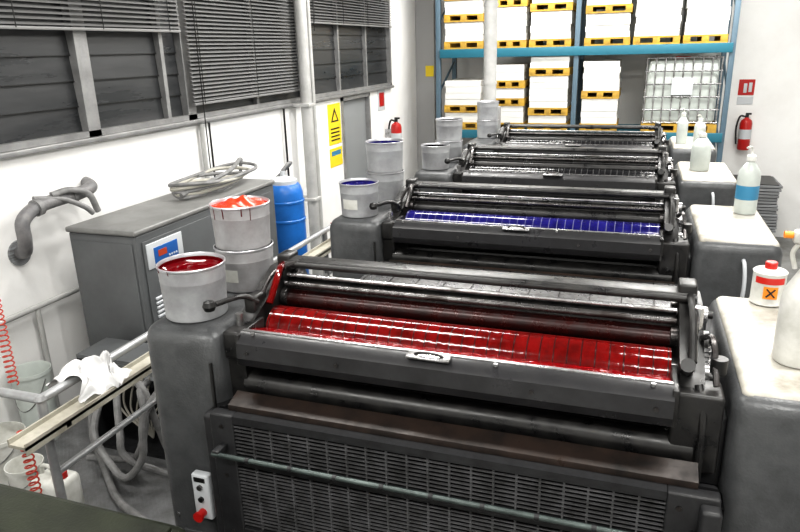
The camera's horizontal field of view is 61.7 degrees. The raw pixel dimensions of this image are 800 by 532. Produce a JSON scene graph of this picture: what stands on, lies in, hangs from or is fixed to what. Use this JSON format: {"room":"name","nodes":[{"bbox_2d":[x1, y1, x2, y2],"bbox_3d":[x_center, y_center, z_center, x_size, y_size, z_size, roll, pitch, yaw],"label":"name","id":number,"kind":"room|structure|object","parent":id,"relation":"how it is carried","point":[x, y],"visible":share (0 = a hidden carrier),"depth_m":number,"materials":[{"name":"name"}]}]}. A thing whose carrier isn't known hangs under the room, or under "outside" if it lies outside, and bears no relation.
{"room":"print shop","nodes":[
{"label":"print shop","id":0,"kind":"room"},
{"bbox_2d":[33,416,175,525],"bbox_3d":[-1.016,1.024,4.374,1.650,0.600,4.030,5,19,18],"label":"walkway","id":1,"kind":"object","parent":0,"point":[149,493],"visible":0.02,"depth_m":3.30,"materials":[{"name":"paint"}]},
{"bbox_2d":[0,421,25,485],"bbox_3d":[-1.953,0.942,3.309,0.229,0.260,0.229,5,19,18],"label":"plastic bucket","id":2,"kind":"object","parent":1,"relation":"on","point":[9,429],"visible":0.41,"depth_m":3.26,"materials":[{"name":"plastic"}]},
{"bbox_2d":[4,453,44,489],"bbox_3d":[-1.755,1.016,3.162,0.166,0.200,0.166,5,19,18],"label":"plastic bucket","id":3,"kind":"object","parent":1,"relation":"on","point":[14,470],"visible":0.49,"depth_m":3.13,"materials":[{"name":"plastic"}]},
{"bbox_2d":[7,360,60,439],"bbox_3d":[-1.973,0.750,3.643,0.208,0.420,0.208,5,19,18],"label":"plastic bucket","id":4,"kind":"object","parent":1,"relation":"on","point":[33,376],"visible":0.56,"depth_m":3.57,"materials":[{"name":"plastic"}]},
{"bbox_2d":[31,463,84,503],"bbox_3d":[-1.567,1.018,3.061,0.180,0.250,0.140,5,19,18],"label":"jerry can","id":5,"kind":"object","parent":1,"relation":"on","point":[72,482],"visible":0.48,"depth_m":3.03,"materials":[{"name":"white plastic"}]},
{"bbox_2d":[88,413,147,518],"bbox_3d":[-1.379,0.901,3.204,0.100,0.355,0.812,-14,22,-33],"label":"hose","id":6,"kind":"object","parent":1,"relation":"on","point":[108,478],"visible":0.47,"depth_m":3.19,"materials":[{"name":"grey rubber"}]},
{"bbox_2d":[86,379,150,462],"bbox_3d":[-1.375,0.778,3.324,0.423,0.450,0.236,5,19,18],"label":"hose","id":7,"kind":"object","parent":1,"relation":"on","point":[141,399],"visible":0.52,"depth_m":3.22,"materials":[{"name":"grey rubber"}]},
{"bbox_2d":[76,337,165,459],"bbox_3d":[-1.384,0.700,3.557,0.520,0.540,0.220,5,19,18],"label":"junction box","id":8,"kind":"object","parent":1,"relation":"on","point":[129,401],"visible":0.3,"depth_m":3.58,"materials":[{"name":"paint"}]},
{"bbox_2d":[90,391,155,481],"bbox_3d":[-1.347,0.776,3.268,0.440,0.421,0.317,5,19,18],"label":"hose","id":9,"kind":"object","parent":1,"relation":"on","point":[142,425],"visible":0.65,"depth_m":3.16,"materials":[{"name":"grey rubber"}]},
{"bbox_2d":[113,394,167,476],"bbox_3d":[-1.080,0.805,3.305,0.735,0.455,0.296,0,18,3],"label":"hose","id":10,"kind":"object","parent":1,"relation":"on","point":[123,454],"visible":0.57,"depth_m":3.22,"materials":[{"name":"grey rubber"}]},
{"bbox_2d":[134,381,163,448],"bbox_3d":[-1.111,0.781,3.300,0.533,0.505,0.211,1,18,9],"label":"hose","id":11,"kind":"object","parent":1,"relation":"on","point":[153,415],"visible":0.28,"depth_m":3.21,"materials":[{"name":"grey rubber"}]},
{"bbox_2d":[0,224,331,498],"bbox_3d":[-1.081,0.300,4.306,0.813,0.822,3.650,5,19,18],"label":"handrail","id":12,"kind":"object","parent":1,"relation":"on","point":[41,399],"visible":0.4,"depth_m":2.60,"materials":[{"name":"grey metal"}]},
{"bbox_2d":[7,238,330,455],"bbox_3d":[-0.714,0.064,3.988,0.095,0.050,3.750,5,19,18],"label":"shelf","id":13,"kind":"object","parent":12,"relation":"attached to","point":[47,428],"visible":0.35,"depth_m":2.52,"materials":[{"name":"beige metal"}]},
{"bbox_2d":[16,430,41,492],"bbox_3d":[-1.387,0.815,2.537,0.043,0.456,0.043,5,19,18],"label":"air hose","id":14,"kind":"object","parent":13,"relation":"hanging from","point":[32,454],"visible":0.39,"depth_m":2.52,"materials":[{"name":"red plastic"}]},
{"bbox_2d":[46,350,131,402],"bbox_3d":[-1.236,0.429,2.660,0.205,0.134,0.267,5,19,18],"label":"rag","id":15,"kind":"object","parent":13,"relation":"on","point":[98,374],"visible":0.99,"depth_m":2.65,"materials":[{"name":"white fabric"}]},
{"bbox_2d":[65,178,278,345],"bbox_3d":[-1.331,0.123,4.371,0.475,1.130,1.480,5,19,18],"label":"base cabinet","id":16,"kind":"object","parent":1,"relation":"on","point":[116,254],"visible":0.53,"depth_m":3.67,"materials":[{"name":"grey metal"}]},
{"bbox_2d":[168,157,257,199],"bbox_3d":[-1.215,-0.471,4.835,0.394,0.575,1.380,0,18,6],"label":"coiled hose","id":17,"kind":"object","parent":16,"relation":"on","point":[192,187],"visible":0.99,"depth_m":4.39,"materials":[{"name":"grey"}]},
{"bbox_2d":[270,161,308,273],"bbox_3d":[-0.939,-0.303,5.600,0.319,1.162,0.605,-4,18,-7],"label":"barrel","id":18,"kind":"object","parent":1,"relation":"on","point":[289,200],"visible":0.59,"depth_m":5.29,"materials":[{"name":"plastic"}]},
{"bbox_2d":[0,0,417,422],"bbox_3d":[-1.790,-0.805,4.562,0.200,4.000,12.700,5,19,18],"label":"wall","id":19,"kind":"structure","parent":0,"point":[127,171],"depth_m":4.27,"materials":[{"name":"white paint"}]},
{"bbox_2d":[0,299,19,384],"bbox_3d":[-2.045,0.287,3.291,0.276,0.628,0.051,5,19,18],"label":"air hose","id":20,"kind":"object","parent":19,"relation":"attached to","point":[1,319],"visible":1,"depth_m":3.29,"materials":[{"name":"red plastic"}]},
{"bbox_2d":[0,287,79,407],"bbox_3d":[-2.127,0.662,3.446,0.032,0.696,1.400,5,19,18],"label":"pipe","id":21,"kind":"object","parent":19,"relation":"attached to","point":[37,308],"visible":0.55,"depth_m":3.74,"materials":[{"name":"white metal"}]},
{"bbox_2d":[0,0,95,152],"bbox_3d":[-2.328,-0.963,2.680,0.090,1.210,2.670,5,19,18],"label":"window","id":22,"kind":"structure","parent":19,"relation":"in","point":[45,97],"depth_m":3.71,"materials":[{"name":"metal"}]},
{"bbox_2d":[8,177,100,265],"bbox_3d":[-1.887,-0.255,3.770,0.244,0.389,0.673,5,19,18],"label":"flue pipe","id":23,"kind":"object","parent":19,"relation":"attached to","point":[20,251],"visible":1,"depth_m":3.58,"materials":[{"name":"grey metal"}]},
{"bbox_2d":[74,0,193,135],"bbox_3d":[-1.735,-1.510,4.317,0.090,1.210,0.980,5,19,18],"label":"window","id":24,"kind":"structure","parent":19,"relation":"in","point":[136,80],"depth_m":4.40,"materials":[{"name":"glass"}]},
{"bbox_2d":[0,0,180,32],"bbox_3d":[-1.871,-1.557,3.614,0.050,0.680,2.100,5,19,18],"label":"blind","id":25,"kind":"object","parent":24,"relation":"attached to","point":[167,9],"visible":1,"depth_m":3.88,"materials":[{"name":"grey aluminium"}]},
{"bbox_2d":[0,85,393,159],"bbox_3d":[-1.399,-1.168,5.246,0.050,0.028,8.000,5,19,18],"label":"window sill","id":26,"kind":"structure","parent":19,"relation":"attached to","point":[9,154],"depth_m":4.44,"materials":[{"name":"metal"}]},
{"bbox_2d":[180,0,299,118],"bbox_3d":[-1.274,-1.935,5.586,0.090,1.210,1.850,5,19,18],"label":"window","id":27,"kind":"structure","parent":19,"relation":"in","point":[220,108],"depth_m":5.51,"materials":[{"name":"metal"}]},
{"bbox_2d":[181,0,299,167],"bbox_3d":[-1.206,-1.732,5.556,0.050,1.580,1.780,5,19,18],"label":"blind","id":28,"kind":"object","parent":27,"relation":"attached to","point":[195,31],"visible":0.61,"depth_m":5.35,"materials":[{"name":"grey aluminium"}]},
{"bbox_2d":[199,109,289,178],"bbox_3d":[-1.259,-0.538,5.803,0.036,1.500,1.308,5,19,18],"label":"cable conduit","id":29,"kind":"object","parent":19,"relation":"attached to","point":[201,126],"visible":0.3,"depth_m":5.10,"materials":[{"name":"black plastic"}]},
{"bbox_2d":[290,0,322,275],"bbox_3d":[-0.920,-1.413,6.362,0.210,4.000,0.140,5,19,18],"label":"drain pipe","id":30,"kind":"object","parent":19,"relation":"attached to","point":[306,104],"visible":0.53,"depth_m":6.31,"materials":[{"name":"white plastic"}]},
{"bbox_2d":[327,103,341,145],"bbox_3d":[-0.709,-1.542,7.279,0.009,0.430,0.320,5,19,18],"label":"warning sign","id":31,"kind":"object","parent":19,"relation":"attached to","point":[333,110],"visible":1,"depth_m":7.26,"materials":[{"name":"yellow"}]},
{"bbox_2d":[330,146,342,167],"bbox_3d":[-0.700,-1.205,7.389,0.008,0.200,0.320,5,19,18],"label":"notice sign","id":32,"kind":"object","parent":19,"relation":"attached to","point":[336,157],"visible":1,"depth_m":7.37,"materials":[{"name":"yellow"}]},
{"bbox_2d":[310,0,391,97],"bbox_3d":[-0.567,-2.587,7.536,0.090,1.210,2.500,5,19,18],"label":"window","id":33,"kind":"structure","parent":19,"relation":"in","point":[346,58],"depth_m":7.60,"materials":[{"name":"glass"}]},
{"bbox_2d":[309,0,391,30],"bbox_3d":[-0.498,-2.877,7.387,0.050,0.570,2.350,5,19,18],"label":"blind","id":34,"kind":"object","parent":33,"relation":"attached to","point":[312,1],"visible":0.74,"depth_m":7.32,"materials":[{"name":"grey"}]},
{"bbox_2d":[340,92,371,178],"bbox_3d":[-0.522,-0.982,8.079,0.143,2.100,0.840,5,19,18],"label":"door","id":35,"kind":"structure","parent":19,"relation":"in","point":[355,109],"depth_m":7.93,"materials":[{"name":"grey paint"}]},
{"bbox_2d":[377,89,384,110],"bbox_3d":[-0.236,-2.124,8.547,0.008,0.270,0.250,5,19,18],"label":"safety sign","id":36,"kind":"object","parent":19,"relation":"attached to","point":[381,93],"visible":0.82,"depth_m":8.54,"materials":[{"name":"red"}]},
{"bbox_2d":[385,117,401,138],"bbox_3d":[-0.081,-1.716,8.766,0.216,0.450,0.141,5,19,18],"label":"fire extinguisher","id":37,"kind":"object","parent":19,"relation":"attached to","point":[395,131],"visible":0.69,"depth_m":8.70,"materials":[{"name":"red paint"}]},
{"bbox_2d":[415,0,441,170],"bbox_3d":[0.435,-2.629,9.997,0.280,4.000,0.410,5,19,18],"label":"column","id":38,"kind":"structure","parent":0,"point":[425,23],"depth_m":9.75,"materials":[{"name":"grey paint"}]},
{"bbox_2d":[441,0,799,236],"bbox_3d":[3.474,-2.476,9.286,6.900,4.000,0.200,5,19,18],"label":"wall","id":39,"kind":"structure","parent":0,"point":[767,51],"depth_m":8.88,"materials":[{"name":"white paint"}]},
{"bbox_2d":[735,113,752,149],"bbox_3d":[4.580,-1.791,8.901,0.186,0.480,0.170,-11,20,-26],"label":"fire extinguisher","id":40,"kind":"object","parent":39,"relation":"attached to","point":[745,128],"visible":0.99,"depth_m":8.85,"materials":[{"name":"red paint"}]},
{"bbox_2d":[736,79,755,103],"bbox_3d":[4.561,-2.294,8.832,0.190,0.320,0.015,5,19,18],"label":"sign","id":41,"kind":"object","parent":39,"relation":"attached to","point":[746,86],"visible":1,"depth_m":8.82,"materials":[{"name":"red paint"}]},
{"bbox_2d":[775,237,799,284],"bbox_3d":[1.427,1.407,4.134,6.900,0.100,13.100,5,19,18],"label":"floor","id":42,"kind":"structure","parent":0,"point":[786,244],"depth_m":8.40,"materials":[{"name":"concrete"}]},
{"bbox_2d":[0,484,185,531],"bbox_3d":[-1.261,1.401,1.921,1.320,1.410,0.685,5,19,18],"label":"hood","id":43,"kind":"object","parent":42,"relation":"on","point":[21,510],"visible":1,"depth_m":1.82,"materials":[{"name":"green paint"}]},
{"bbox_2d":[306,0,324,274],"bbox_3d":[-0.836,-1.471,6.535,0.044,4.000,0.044,5,19,18],"label":"pipe","id":44,"kind":"object","parent":42,"relation":"on","point":[307,1],"visible":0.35,"depth_m":6.51,"materials":[{"name":"white metal"}]},
{"bbox_2d":[147,250,799,531],"bbox_3d":[0.372,0.851,2.611,2.056,1.950,1.544,5,19,18],"label":"press","id":45,"kind":"object","parent":42,"relation":"on","point":[399,396],"visible":1,"depth_m":1.89,"materials":[{"name":"grey paint"}]},
{"bbox_2d":[155,252,227,322],"bbox_3d":[-0.663,0.067,2.158,0.214,0.172,0.214,5,19,18],"label":"can","id":46,"kind":"object","parent":45,"relation":"on","point":[187,280],"visible":1,"depth_m":2.09,"materials":[{"name":"metal"}]},
{"bbox_2d":[191,470,215,522],"bbox_3d":[-0.646,0.754,2.181,0.065,0.170,0.063,5,19,18],"label":"control panel","id":47,"kind":"object","parent":45,"relation":"attached to","point":[201,480],"visible":0.92,"depth_m":2.17,"materials":[{"name":"grey plastic"}]},
{"bbox_2d":[213,239,273,292],"bbox_3d":[-0.556,-0.008,2.412,0.210,0.152,0.210,5,19,18],"label":"can","id":48,"kind":"object","parent":45,"relation":"on","point":[244,270],"visible":0.59,"depth_m":2.33,"materials":[{"name":"metal"}]},
{"bbox_2d":[208,195,270,250],"bbox_3d":[-0.560,-0.162,2.362,0.210,0.173,0.211,5,19,18],"label":"can","id":49,"kind":"object","parent":48,"relation":"on","point":[240,223],"visible":1,"depth_m":2.29,"materials":[{"name":"metal"}]},
{"bbox_2d":[749,260,788,306],"bbox_3d":[1.169,0.050,2.123,0.100,0.135,0.102,5,19,18],"label":"tin","id":50,"kind":"object","parent":45,"relation":"on","point":[769,280],"visible":0.94,"depth_m":2.09,"materials":[{"name":"white plastic"}]},
{"bbox_2d":[771,229,799,368],"bbox_3d":[1.026,0.080,1.695,0.111,0.350,0.111,-10,20,-24],"label":"spray bottle","id":51,"kind":"object","parent":45,"relation":"on","point":[786,343],"visible":1,"depth_m":1.69,"materials":[{"name":"white plastic"}]},
{"bbox_2d":[483,0,500,132],"bbox_3d":[0.989,-1.800,7.402,0.220,4.000,0.220,5,19,18],"label":"duct","id":52,"kind":"object","parent":42,"relation":"on","point":[490,6],"visible":0.4,"depth_m":7.18,"materials":[{"name":"metal"}]},
{"bbox_2d":[330,177,782,330],"bbox_3d":[0.825,0.434,3.858,2.056,1.950,1.544,5,19,18],"label":"press","id":53,"kind":"object","parent":42,"relation":"on","point":[718,247],"visible":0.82,"depth_m":3.16,"materials":[{"name":"grey paint"}]},
{"bbox_2d":[339,178,378,217],"bbox_3d":[-0.206,-0.347,3.404,0.202,0.167,0.202,5,19,18],"label":"can","id":54,"kind":"object","parent":53,"relation":"on","point":[356,194],"visible":1,"depth_m":3.33,"materials":[{"name":"metal"}]},
{"bbox_2d":[366,169,403,202],"bbox_3d":[-0.080,-0.452,3.725,0.210,0.162,0.210,5,19,18],"label":"can","id":55,"kind":"object","parent":53,"relation":"on","point":[390,184],"visible":0.51,"depth_m":3.64,"materials":[{"name":"metal"}]},
{"bbox_2d":[365,138,403,172],"bbox_3d":[-0.084,-0.606,3.675,0.210,0.162,0.210,5,19,18],"label":"can","id":56,"kind":"object","parent":55,"relation":"on","point":[384,155],"visible":1,"depth_m":3.60,"materials":[{"name":"metal"}]},
{"bbox_2d":[733,146,760,214],"bbox_3d":[1.668,-0.414,3.203,0.101,0.326,0.103,5,19,18],"label":"wash bottle","id":57,"kind":"object","parent":53,"relation":"on","point":[749,175],"visible":1,"depth_m":3.18,"materials":[{"name":"plastic"}]},
{"bbox_2d":[414,143,736,226],"bbox_3d":[1.277,0.017,5.104,2.056,1.950,1.544,5,19,18],"label":"press","id":58,"kind":"object","parent":42,"relation":"on","point":[716,186],"visible":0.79,"depth_m":4.43,"materials":[{"name":"grey paint"}]},
{"bbox_2d":[421,143,449,169],"bbox_3d":[0.246,-0.762,4.652,0.202,0.162,0.202,5,19,18],"label":"can","id":59,"kind":"object","parent":58,"relation":"on","point":[434,155],"visible":0.99,"depth_m":4.58,"materials":[{"name":"metal"}]},
{"bbox_2d":[435,139,462,161],"bbox_3d":[0.363,-0.855,4.946,0.202,0.152,0.202,5,19,18],"label":"can","id":60,"kind":"object","parent":58,"relation":"on","point":[455,150],"visible":0.41,"depth_m":4.87,"materials":[{"name":"metal"}]},
{"bbox_2d":[435,117,462,140],"bbox_3d":[0.359,-1.000,4.899,0.202,0.152,0.202,5,19,18],"label":"can","id":61,"kind":"object","parent":60,"relation":"on","point":[447,128],"visible":1,"depth_m":4.83,"materials":[{"name":"metal"}]},
{"bbox_2d":[689,127,711,170],"bbox_3d":[1.942,-0.756,4.317,0.120,0.276,0.120,5,19,18],"label":"wash bottle","id":62,"kind":"object","parent":58,"relation":"on","point":[701,148],"visible":1,"depth_m":4.29,"materials":[{"name":"plastic"}]},
{"bbox_2d":[435,0,741,162],"bbox_3d":[2.345,-2.276,8.920,3.620,3.900,0.930,5,19,18],"label":"rack","id":63,"kind":"object","parent":42,"relation":"on","point":[578,49],"visible":0.44,"depth_m":8.38,"materials":[{"name":"blue metal"}]},
{"bbox_2d":[444,78,482,129],"bbox_3d":[0.963,-2.271,9.345,0.510,0.637,0.750,5,19,18],"label":"pallet stack","id":64,"kind":"object","parent":63,"relation":"on","point":[462,95],"visible":0.56,"depth_m":9.01,"materials":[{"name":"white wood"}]},
{"bbox_2d":[444,0,484,49],"bbox_3d":[0.940,-3.404,8.974,0.524,0.942,0.750,5,19,18],"label":"pallet stack","id":65,"kind":"object","parent":63,"relation":"on","point":[463,19],"visible":0.84,"depth_m":8.70,"materials":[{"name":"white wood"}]},
{"bbox_2d":[496,63,529,128],"bbox_3d":[1.539,-2.316,9.121,0.424,0.832,0.750,5,19,18],"label":"pallet stack","id":66,"kind":"object","parent":63,"relation":"on","point":[513,79],"visible":0.7,"depth_m":8.79,"materials":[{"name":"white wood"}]},
{"bbox_2d":[497,0,531,47],"bbox_3d":[1.512,-3.331,8.791,0.424,0.887,0.750,5,19,18],"label":"pallet stack","id":67,"kind":"object","parent":63,"relation":"on","point":[514,16],"visible":0.77,"depth_m":8.52,"materials":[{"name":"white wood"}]},
{"bbox_2d":[527,56,573,129],"bbox_3d":[2.025,-2.318,8.944,0.507,0.922,0.750,5,19,18],"label":"pallet stack","id":68,"kind":"object","parent":63,"relation":"on","point":[550,91],"visible":0.82,"depth_m":8.62,"materials":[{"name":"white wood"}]},
{"bbox_2d":[529,0,576,46],"bbox_3d":[1.995,-3.272,8.636,0.520,0.847,0.750,5,19,18],"label":"pallet stack","id":69,"kind":"object","parent":63,"relation":"on","point":[554,24],"visible":0.88,"depth_m":8.37,"materials":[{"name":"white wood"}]},
{"bbox_2d":[579,59,621,130],"bbox_3d":[2.631,-2.237,8.751,0.459,0.857,0.750,5,19,18],"label":"pallet stack","id":70,"kind":"object","parent":63,"relation":"on","point":[601,92],"visible":0.86,"depth_m":8.42,"materials":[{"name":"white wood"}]},
{"bbox_2d":[584,0,633,45],"bbox_3d":[2.644,-3.194,8.427,0.540,0.797,0.750,5,19,18],"label":"pallet stack","id":71,"kind":"object","parent":63,"relation":"on","point":[609,24],"visible":1,"depth_m":8.15,"materials":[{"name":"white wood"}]},
{"bbox_2d":[633,0,682,44],"bbox_3d":[3.181,-3.171,8.240,0.528,0.842,0.750,5,19,18],"label":"pallet stack","id":72,"kind":"object","parent":63,"relation":"on","point":[655,19],"visible":1,"depth_m":7.96,"materials":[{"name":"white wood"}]},
{"bbox_2d":[640,55,724,132],"bbox_3d":[3.542,-2.193,8.491,0.863,0.890,0.850,5,19,18],"label":"container","id":73,"kind":"object","parent":63,"relation":"on","point":[671,84],"visible":0.92,"depth_m":8.12,"materials":[{"name":"white plastic"}]},
{"bbox_2d":[680,0,730,43],"bbox_3d":[3.690,-3.129,8.069,0.484,0.842,0.750,5,19,18],"label":"pallet stack","id":74,"kind":"object","parent":63,"relation":"on","point":[703,19],"visible":0.92,"depth_m":7.80,"materials":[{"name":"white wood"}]},
{"bbox_2d":[462,122,716,176],"bbox_3d":[1.729,-0.399,6.351,2.056,1.950,1.544,5,19,18],"label":"press","id":75,"kind":"object","parent":42,"relation":"on","point":[507,136],"visible":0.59,"depth_m":5.72,"materials":[{"name":"grey paint"}]},
{"bbox_2d":[477,119,498,137],"bbox_3d":[0.805,-1.268,6.164,0.202,0.162,0.202,5,19,18],"label":"can","id":76,"kind":"object","parent":75,"relation":"on","point":[484,127],"visible":0.77,"depth_m":6.09,"materials":[{"name":"metal"}]},
{"bbox_2d":[477,100,498,119],"bbox_3d":[0.801,-1.422,6.114,0.202,0.162,0.202,5,19,18],"label":"can","id":77,"kind":"object","parent":76,"relation":"on","point":[486,109],"visible":1,"depth_m":6.04,"materials":[{"name":"metal"}]},
{"bbox_2d":[676,108,687,143],"bbox_3d":[2.306,-1.144,5.465,0.084,0.286,0.095,5,19,18],"label":"wash bottle","id":78,"kind":"object","parent":75,"relation":"on","point":[682,125],"visible":1,"depth_m":5.45,"materials":[{"name":"plastic"}]},
{"bbox_2d":[693,115,705,141],"bbox_3d":[2.474,-1.136,5.525,0.090,0.226,0.090,0,18,4],"label":"wash bottle","id":79,"kind":"object","parent":75,"relation":"on","point":[700,123],"visible":0.83,"depth_m":5.50,"materials":[{"name":"plastic"}]},
{"bbox_2d":[733,175,782,232],"bbox_3d":[4.545,-0.695,8.768,0.608,0.880,0.699,5,19,18],"label":"sheets","id":80,"kind":"object","parent":42,"relation":"on","point":[769,190],"visible":0.27,"depth_m":8.37,"materials":[{"name":"black plastic"}]}
]}

